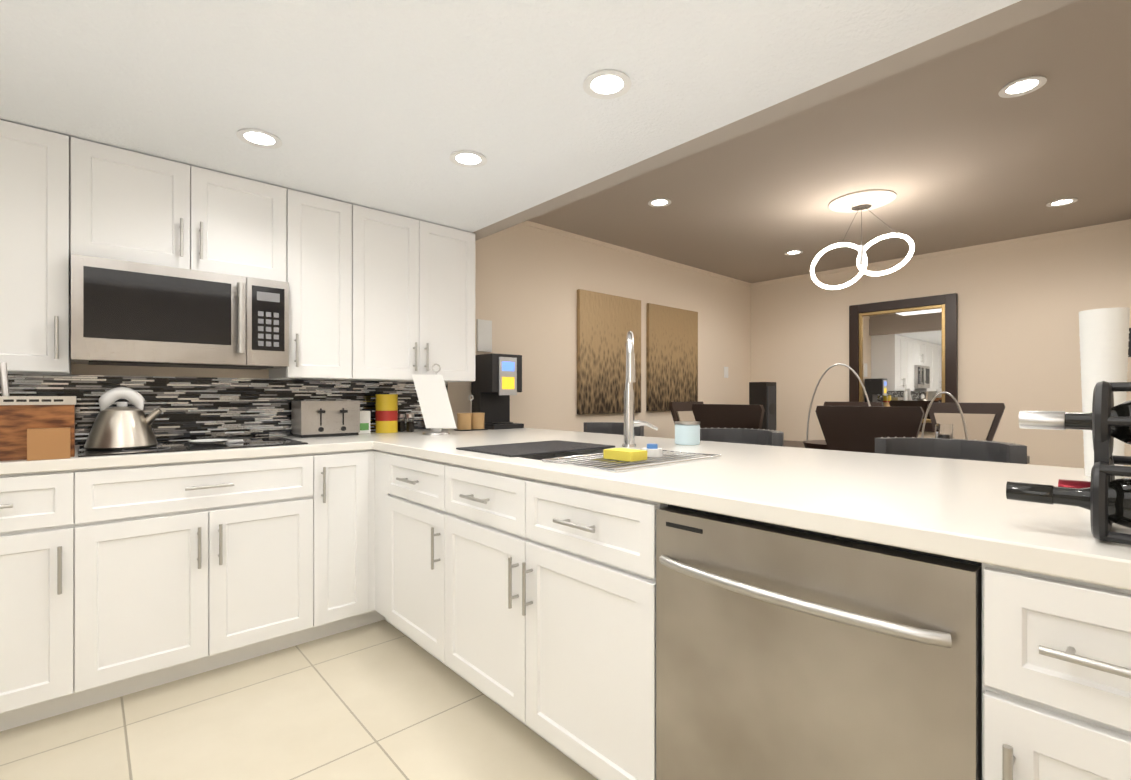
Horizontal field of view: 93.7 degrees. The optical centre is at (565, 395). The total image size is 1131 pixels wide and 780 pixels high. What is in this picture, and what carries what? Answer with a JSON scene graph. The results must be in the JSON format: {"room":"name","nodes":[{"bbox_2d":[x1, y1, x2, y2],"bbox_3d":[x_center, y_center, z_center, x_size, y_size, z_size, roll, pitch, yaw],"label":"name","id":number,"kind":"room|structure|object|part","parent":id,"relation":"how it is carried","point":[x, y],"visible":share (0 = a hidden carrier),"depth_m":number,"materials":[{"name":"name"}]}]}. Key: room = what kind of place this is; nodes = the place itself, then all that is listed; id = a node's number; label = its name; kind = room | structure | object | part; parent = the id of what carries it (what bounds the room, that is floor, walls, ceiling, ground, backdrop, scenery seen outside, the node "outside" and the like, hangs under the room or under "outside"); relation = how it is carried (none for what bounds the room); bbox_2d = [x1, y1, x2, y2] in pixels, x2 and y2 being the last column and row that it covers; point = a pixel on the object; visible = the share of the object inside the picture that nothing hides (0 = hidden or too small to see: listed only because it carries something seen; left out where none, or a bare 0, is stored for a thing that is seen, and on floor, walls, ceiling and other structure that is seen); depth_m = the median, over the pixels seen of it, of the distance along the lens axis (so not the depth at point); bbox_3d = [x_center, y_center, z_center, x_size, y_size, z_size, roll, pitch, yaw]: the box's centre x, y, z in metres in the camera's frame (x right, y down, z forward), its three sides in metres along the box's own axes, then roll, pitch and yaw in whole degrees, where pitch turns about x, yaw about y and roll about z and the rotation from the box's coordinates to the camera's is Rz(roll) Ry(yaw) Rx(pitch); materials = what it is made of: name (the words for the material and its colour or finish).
{"room":"kitchen","nodes":[
{"label":"kitchen","id":0,"kind":"room"},
{"bbox_2d":[0,620,597,779],"bbox_3d":[0.683,1.158,2.351,7.530,0.050,3.900,0,0,-42],"label":"floor","id":1,"kind":"structure","parent":0,"point":[382,700],"depth_m":1.80,"materials":[{"name":"beige tile"}]},
{"bbox_2d":[0,435,367,731],"bbox_3d":[-2.015,0.672,1.958,2.400,0.921,0.660,0,0,-42],"label":"base cabinet","id":2,"kind":"object","parent":1,"relation":"on","point":[123,572],"depth_m":2.03,"materials":[{"name":"white paint"}]},
{"bbox_2d":[584,422,643,435],"bbox_3d":[0.256,0.660,3.489,0.508,0.952,0.512,0,0,-42],"label":"bar stool","id":3,"kind":"object","parent":1,"relation":"on","point":[607,427],"visible":0.23,"depth_m":3.68,"materials":[{"name":"grey leather"}]},
{"bbox_2d":[669,402,703,423],"bbox_3d":[1.214,0.594,4.411,0.470,1.080,0.524,0,0,-42],"label":"dining chair","id":4,"kind":"object","parent":1,"relation":"on","point":[681,411],"visible":0.12,"depth_m":4.49,"materials":[{"name":"black wood"}]},
{"bbox_2d":[692,404,764,428],"bbox_3d":[1.146,0.593,3.350,0.524,1.080,0.470,0,0,-42],"label":"dining chair","id":5,"kind":"object","parent":1,"relation":"on","point":[727,416],"visible":0.15,"depth_m":3.17,"materials":[{"name":"black wood"}]},
{"bbox_2d":[700,427,783,446],"bbox_3d":[0.873,0.659,2.807,0.508,0.952,0.512,0,0,-42],"label":"bar stool","id":6,"kind":"object","parent":1,"relation":"on","point":[755,436],"visible":0.23,"depth_m":2.97,"materials":[{"name":"grey leather"}]},
{"bbox_2d":[359,331,1130,779],"bbox_3d":[0.326,0.436,2.029,1.229,1.394,3.696,0,0,-42],"label":"base cabinet","id":7,"kind":"object","parent":1,"relation":"on","point":[512,571],"depth_m":1.43,"materials":[{"name":"white paint"}]},
{"bbox_2d":[0,428,1130,589],"bbox_3d":[-0.552,0.238,1.235,3.600,0.040,3.696,0,0,-42],"label":"countertop","id":8,"kind":"structure","parent":7,"relation":"on","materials":[{"name":"white stone"}]},
{"bbox_2d":[0,362,75,460],"bbox_3d":[-1.849,0.051,1.849,0.208,0.332,0.200,0,0,-42],"label":"knife block","id":9,"kind":"object","parent":8,"relation":"on","point":[37,428],"visible":1,"depth_m":1.80,"materials":[{"name":"brown wood"}]},
{"bbox_2d":[84,387,161,449],"bbox_3d":[-1.804,0.088,2.166,0.244,0.246,0.232,0,0,-42],"label":"kettle","id":10,"kind":"object","parent":8,"relation":"on","point":[121,425],"visible":1,"depth_m":2.11,"materials":[{"name":"silver metal"}]},
{"bbox_2d":[78,436,307,456],"bbox_3d":[-1.609,0.215,2.315,0.760,0.007,0.510,0,0,-42],"label":"cooktop","id":11,"kind":"object","parent":8,"relation":"in","point":[170,446],"depth_m":2.21,"materials":[{"name":"black glass"}]},
{"bbox_2d":[188,439,242,443],"bbox_3d":[-1.546,0.203,2.345,0.205,0.016,0.150,0,0,-42],"label":"spoon rest","id":12,"kind":"object","parent":8,"relation":"on","point":[206,441],"visible":1,"depth_m":2.32,"materials":[{"name":"white ceramic"}]},
{"bbox_2d":[291,400,359,437],"bbox_3d":[-1.298,0.122,2.880,0.300,0.192,0.200,0,0,-42],"label":"toaster","id":13,"kind":"object","parent":8,"relation":"on","point":[317,418],"visible":1,"depth_m":2.81,"materials":[{"name":"silver metal"}]},
{"bbox_2d":[359,411,369,433],"bbox_3d":[-1.179,0.153,3.054,0.080,0.130,0.081,0,0,-42],"label":"box","id":14,"kind":"object","parent":8,"relation":"on","point":[364,422],"visible":0.61,"depth_m":3.03,"materials":[{"name":"white cardboard"}]},
{"bbox_2d":[375,394,397,432],"bbox_3d":[-1.058,0.106,3.137,0.126,0.225,0.126,0,0,-42],"label":"tin","id":15,"kind":"object","parent":8,"relation":"on","point":[386,415],"visible":1,"depth_m":3.08,"materials":[{"name":"yellow metal"}]},
{"bbox_2d":[398,414,402,431],"bbox_3d":[-0.978,0.166,3.246,0.101,0.105,0.047,0,0,-36],"label":"spice jar","id":16,"kind":"object","parent":8,"relation":"on","point":[400,416],"depth_m":3.21,"materials":[{"name":"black glass"}]},
{"bbox_2d":[403,414,413,431],"bbox_3d":[-0.934,0.166,3.195,0.045,0.105,0.045,0,0,36],"label":"spice jar","id":17,"kind":"object","parent":8,"relation":"on","point":[409,422],"depth_m":3.18,"materials":[{"name":"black glass"}]},
{"bbox_2d":[412,364,456,434],"bbox_3d":[-0.737,0.019,2.968,0.200,0.398,0.192,0,0,-42],"label":"paper towel holder","id":18,"kind":"object","parent":8,"relation":"on","point":[434,403],"visible":1,"depth_m":2.95,"materials":[{"name":"white paper"}]},
{"bbox_2d":[454,395,487,430],"bbox_3d":[-0.598,0.107,3.351,0.190,0.223,0.100,0,0,-42],"label":"caddy","id":19,"kind":"object","parent":8,"relation":"on","point":[470,421],"visible":1,"depth_m":3.31,"materials":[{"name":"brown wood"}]},
{"bbox_2d":[471,353,523,429],"bbox_3d":[-0.459,-0.027,3.578,0.240,0.490,0.270,0,0,-42],"label":"coffee maker","id":20,"kind":"object","parent":8,"relation":"on","point":[496,383],"visible":0.9,"depth_m":3.52,"materials":[{"name":"black plastic"}]},
{"bbox_2d":[456,440,720,471],"bbox_3d":[0.051,0.320,2.000,0.544,0.305,0.873,0,0,-42],"label":"sink","id":21,"kind":"object","parent":8,"relation":"in","point":[587,456],"depth_m":1.88,"materials":[{"name":"silver metal"}]},
{"bbox_2d":[622,331,657,446],"bbox_3d":[0.286,-0.023,2.204,0.231,0.484,0.166,0,0,-42],"label":"faucet","id":22,"kind":"object","parent":8,"relation":"on","point":[629,422],"depth_m":2.24,"materials":[{"name":"silver metal"}]},
{"bbox_2d":[675,421,699,444],"bbox_3d":[0.546,0.168,2.377,0.112,0.100,0.112,0,0,-42],"label":"candle jar","id":23,"kind":"object","parent":8,"relation":"on","point":[687,432],"visible":1,"depth_m":2.33,"materials":[{"name":"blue glass"}]},
{"bbox_2d":[1006,381,1130,544],"bbox_3d":[0.898,0.096,0.791,0.228,0.239,0.356,0,0,-42],"label":"wine rack","id":24,"kind":"object","parent":8,"relation":"on","point":[1103,495],"visible":1,"depth_m":0.81,"materials":[{"name":"black metal"}]},
{"bbox_3d":[0.920,0.096,0.766,0.228,0.239,0.220,0,0,-42],"label":"frame","id":25,"kind":"part","parent":24,"relation":"part of","materials":[{"name":"black plastic"}]},
{"bbox_2d":[1079,307,1129,478],"bbox_3d":[1.440,-0.006,1.418,0.096,0.445,0.096,0,0,-42],"label":"paper towel roll","id":26,"kind":"object","parent":8,"relation":"on","point":[1104,339],"visible":0.58,"depth_m":1.39,"materials":[{"name":"white paper"}]},
{"bbox_2d":[749,382,775,429],"bbox_3d":[2.016,0.500,5.418,0.260,1.270,0.220,0,0,-42],"label":"tower speaker","id":27,"kind":"object","parent":1,"relation":"on","point":[763,393],"visible":0.42,"depth_m":5.33},
{"bbox_2d":[656,504,981,779],"bbox_3d":[0.634,0.698,1.239,0.675,0.868,0.621,0,0,-42],"label":"dishwasher","id":28,"kind":"object","parent":1,"relation":"on","point":[786,653],"visible":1,"depth_m":1.01,"materials":[{"name":"silver metal"}]},
{"bbox_2d":[824,402,883,405],"bbox_3d":[2.276,0.594,4.372,0.524,1.080,0.470,0,0,-42],"label":"dining chair","id":29,"kind":"object","parent":1,"relation":"on","point":[852,403],"visible":0.1,"depth_m":4.52,"materials":[{"name":"black wood"}]},
{"bbox_2d":[815,406,924,452],"bbox_3d":[1.643,0.593,2.771,0.470,1.080,0.524,0,0,44],"label":"dining chair","id":30,"kind":"object","parent":1,"relation":"on","point":[854,428],"visible":0.21,"depth_m":2.60,"materials":[{"name":"black wood"}]},
{"bbox_2d":[784,440,1029,463],"bbox_3d":[1.986,0.753,3.557,0.940,0.760,1.600,0,0,-42],"label":"dining table","id":31,"kind":"object","parent":1,"relation":"on","point":[797,444],"visible":0.06,"depth_m":4.04,"materials":[{"name":"black wood"}]},
{"bbox_2d":[803,363,967,449],"bbox_3d":[2.072,0.074,3.492,0.459,0.596,0.970,0,0,-42],"label":"centerpiece","id":32,"kind":"object","parent":31,"relation":"on","point":[945,431],"visible":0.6,"depth_m":3.25,"materials":[{"name":"silver metal"}]},
{"bbox_2d":[875,437,1026,463],"bbox_3d":[1.497,0.659,2.117,0.508,0.952,0.512,0,0,-42],"label":"bar stool","id":33,"kind":"object","parent":1,"relation":"on","point":[980,450],"visible":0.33,"depth_m":2.25,"materials":[{"name":"grey leather"}]},
{"bbox_2d":[927,402,1004,440],"bbox_3d":[2.800,0.594,3.793,0.524,1.080,0.470,0,0,-42],"label":"dining chair","id":34,"kind":"object","parent":1,"relation":"on","point":[982,421],"visible":0.19,"depth_m":3.89,"materials":[{"name":"black wood"}]},
{"bbox_2d":[71,224,750,445],"bbox_3d":[-0.591,-0.117,3.761,7.530,2.500,0.100,0,0,-42],"label":"wall","id":35,"kind":"structure","parent":0,"point":[529,281],"depth_m":4.21,"materials":[{"name":"beige paint"}]},
{"bbox_2d":[0,120,75,374],"bbox_3d":[-2.189,-0.543,2.012,0.453,0.910,0.348,0,0,-42],"label":"upper cabinet","id":36,"kind":"object","parent":35,"relation":"attached to","point":[38,166],"depth_m":1.98,"materials":[{"name":"white paint"}]},
{"bbox_2d":[76,138,291,287],"bbox_3d":[-1.738,-0.768,2.420,0.761,0.458,0.348,0,0,-42],"label":"upper cabinet","id":37,"kind":"object","parent":35,"relation":"attached to","point":[131,206],"depth_m":2.26,"materials":[{"name":"white paint"}]},
{"bbox_2d":[71,254,288,369],"bbox_3d":[-1.699,-0.334,2.379,0.755,0.402,0.459,0,0,-42],"label":"over-the-range microwave","id":38,"kind":"object","parent":37,"relation":"attached to","point":[126,313],"visible":1,"depth_m":2.22,"materials":[{"name":"silver metal"}]},
{"bbox_2d":[0,374,447,444],"bbox_3d":[-1.954,0.064,2.456,3.157,0.306,0.008,0,0,-42],"label":"backsplash","id":39,"kind":"structure","parent":35,"relation":"attached to","point":[193,408],"depth_m":2.63,"materials":[{"name":"tile"}]},
{"bbox_2d":[269,190,355,380],"bbox_3d":[-1.339,-0.542,2.781,0.309,0.910,0.348,0,0,-42],"label":"upper cabinet","id":40,"kind":"object","parent":35,"relation":"attached to","point":[322,294],"depth_m":2.66,"materials":[{"name":"white paint"}]},
{"bbox_2d":[348,205,474,381],"bbox_3d":[-0.947,-0.542,3.136,0.750,0.910,0.348,0,0,-42],"label":"upper cabinet","id":41,"kind":"object","parent":35,"relation":"attached to","point":[376,295],"depth_m":2.98,"materials":[{"name":"white paint"}]},
{"bbox_2d":[476,319,491,351],"bbox_3d":[-0.567,-0.417,3.702,0.115,0.220,0.019,0,0,-42],"label":"sticky note","id":42,"kind":"object","parent":35,"relation":"attached to","point":[483,335],"visible":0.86,"depth_m":3.69,"materials":[{"name":"white paper"}]},
{"bbox_2d":[577,289,640,414],"bbox_3d":[0.389,-0.353,4.556,0.770,1.015,0.034,0,0,-42],"label":"picture","id":43,"kind":"object","parent":35,"relation":"attached to","point":[606,323],"visible":0.93,"depth_m":4.49,"materials":[{"name":"brown metal"}]},
{"bbox_2d":[519,220,751,286],"bbox_3d":[0.726,-1.288,4.878,3.880,0.035,0.012,0,0,-42],"label":"crown molding","id":44,"kind":"structure","parent":35,"relation":"attached to","point":[528,223],"depth_m":4.68,"materials":[{"name":"beige paint"}]},
{"bbox_2d":[646,303,697,410],"bbox_3d":[1.049,-0.353,5.153,0.780,0.995,0.034,0,0,-42],"label":"picture","id":45,"kind":"object","parent":35,"relation":"attached to","point":[671,354],"visible":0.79,"depth_m":5.09,"materials":[{"name":"brown metal"}]},
{"bbox_2d":[724,367,727,377],"bbox_3d":[1.764,-0.255,5.816,0.080,0.120,0.009,0,0,-42],"label":"switch plate","id":46,"kind":"object","parent":35,"relation":"attached to","point":[725,372],"visible":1,"depth_m":5.81,"materials":[{"name":"white plastic"}]},
{"bbox_2d":[0,0,1020,232],"bbox_3d":[-0.797,-1.032,1.015,3.340,0.060,3.700,0,0,-42],"label":"ceiling","id":47,"kind":"structure","parent":0,"point":[390,106],"depth_m":1.68,"materials":[{"name":"white paint"}]},
{"bbox_2d":[236,128,281,148],"bbox_3d":[-1.187,-0.997,2.057,0.156,0.006,0.156,0,0,-42],"label":"recessed light","id":48,"kind":"object","parent":47,"relation":"in","point":[259,138],"visible":0.94,"depth_m":2.06,"materials":[{"name":"white"}]},
{"bbox_2d":[449,150,486,167],"bbox_3d":[-0.410,-0.997,2.234,0.156,0.006,0.156,0,0,-42],"label":"recessed light","id":49,"kind":"object","parent":47,"relation":"in","point":[468,158],"visible":1,"depth_m":2.23,"materials":[{"name":"white plastic"}]},
{"bbox_2d":[583,69,631,98],"bbox_3d":[0.134,-0.997,1.701,0.156,0.006,0.156,0,0,-42],"label":"recessed light","id":50,"kind":"object","parent":47,"relation":"in","point":[606,84],"visible":1,"depth_m":1.70,"materials":[{"name":"white plastic"}]},
{"bbox_2d":[473,0,1079,240],"bbox_3d":[0.483,-1.185,2.172,0.110,0.366,3.700,0,0,-42],"label":"ceiling soffit edge","id":51,"kind":"structure","parent":0,"point":[1005,18],"depth_m":1.76,"materials":[{"name":"beige paint"}]},
{"bbox_2d":[528,0,1130,282],"bbox_3d":[1.963,-1.337,3.510,3.880,0.060,3.700,0,0,-42],"label":"ceiling","id":52,"kind":"structure","parent":0,"point":[953,150],"depth_m":3.07,"materials":[{"name":"beige paint"}]},
{"bbox_2d":[648,198,670,206],"bbox_3d":[0.635,-1.302,3.577,0.156,0.006,0.156,0,0,-42],"label":"recessed light","id":53,"kind":"object","parent":52,"relation":"in","point":[659,202],"visible":0.98,"depth_m":3.58,"materials":[{"name":"white"}]},
{"bbox_2d":[785,250,802,254],"bbox_3d":[2.078,-1.301,4.828,0.156,0.006,0.156,0,0,-42],"label":"recessed light","id":54,"kind":"object","parent":52,"relation":"in","point":[794,252],"visible":1,"depth_m":4.83,"materials":[{"name":"white"}]},
{"bbox_2d":[810,189,913,289],"bbox_3d":[1.977,-1.017,3.568,0.400,0.580,0.624,0,0,-42],"label":"pendant light","id":55,"kind":"object","parent":52,"relation":"hanging from","point":[863,200],"visible":1,"depth_m":3.54,"materials":[{"name":"beige"}]},
{"bbox_2d":[998,75,1046,97],"bbox_3d":[1.927,-1.302,2.237,0.156,0.006,0.156,0,0,-42],"label":"recessed light","id":56,"kind":"object","parent":52,"relation":"in","point":[1022,86],"visible":1,"depth_m":2.24,"materials":[{"name":"white"}]},
{"bbox_2d":[1046,198,1077,206],"bbox_3d":[3.346,-1.302,3.575,0.156,0.006,0.156,0,0,-42],"label":"recessed light","id":57,"kind":"object","parent":52,"relation":"in","point":[1061,202],"visible":0.94,"depth_m":3.58,"materials":[{"name":"white"}]},
{"bbox_2d":[751,224,1130,467],"bbox_3d":[3.472,-0.116,4.807,0.100,2.500,3.800,0,0,-42],"label":"wall","id":58,"kind":"structure","parent":0,"point":[1021,305],"depth_m":4.53,"materials":[{"name":"beige paint"}]},
{"bbox_2d":[849,293,957,431],"bbox_3d":[3.173,-0.286,5.028,0.045,1.240,0.890,0,0,-42],"label":"wall mirror","id":59,"kind":"object","parent":58,"relation":"attached to","point":[903,352],"visible":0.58,"depth_m":5.00,"materials":[{"name":"black wood"}]},
{"bbox_2d":[752,219,1130,285],"bbox_3d":[3.189,-1.288,5.037,0.012,0.035,3.020,0,0,-42],"label":"crown molding","id":60,"kind":"structure","parent":58,"relation":"attached to","point":[927,255],"depth_m":4.63,"materials":[{"name":"beige paint"}]},
{"bbox_3d":[4.287,-0.087,3.555,0.370,2.440,0.650,0,0,-42],"label":"wall","id":61,"kind":"structure","parent":0,"visible":0},
{"bbox_2d":[1128,328,1130,356],"bbox_3d":[3.908,-0.366,3.673,0.035,0.194,0.010,0,0,-42],"label":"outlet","id":62,"kind":"object","parent":61,"relation":"attached to","point":[1129,346],"depth_m":3.66,"materials":[{"name":"black plastic"}]}
]}

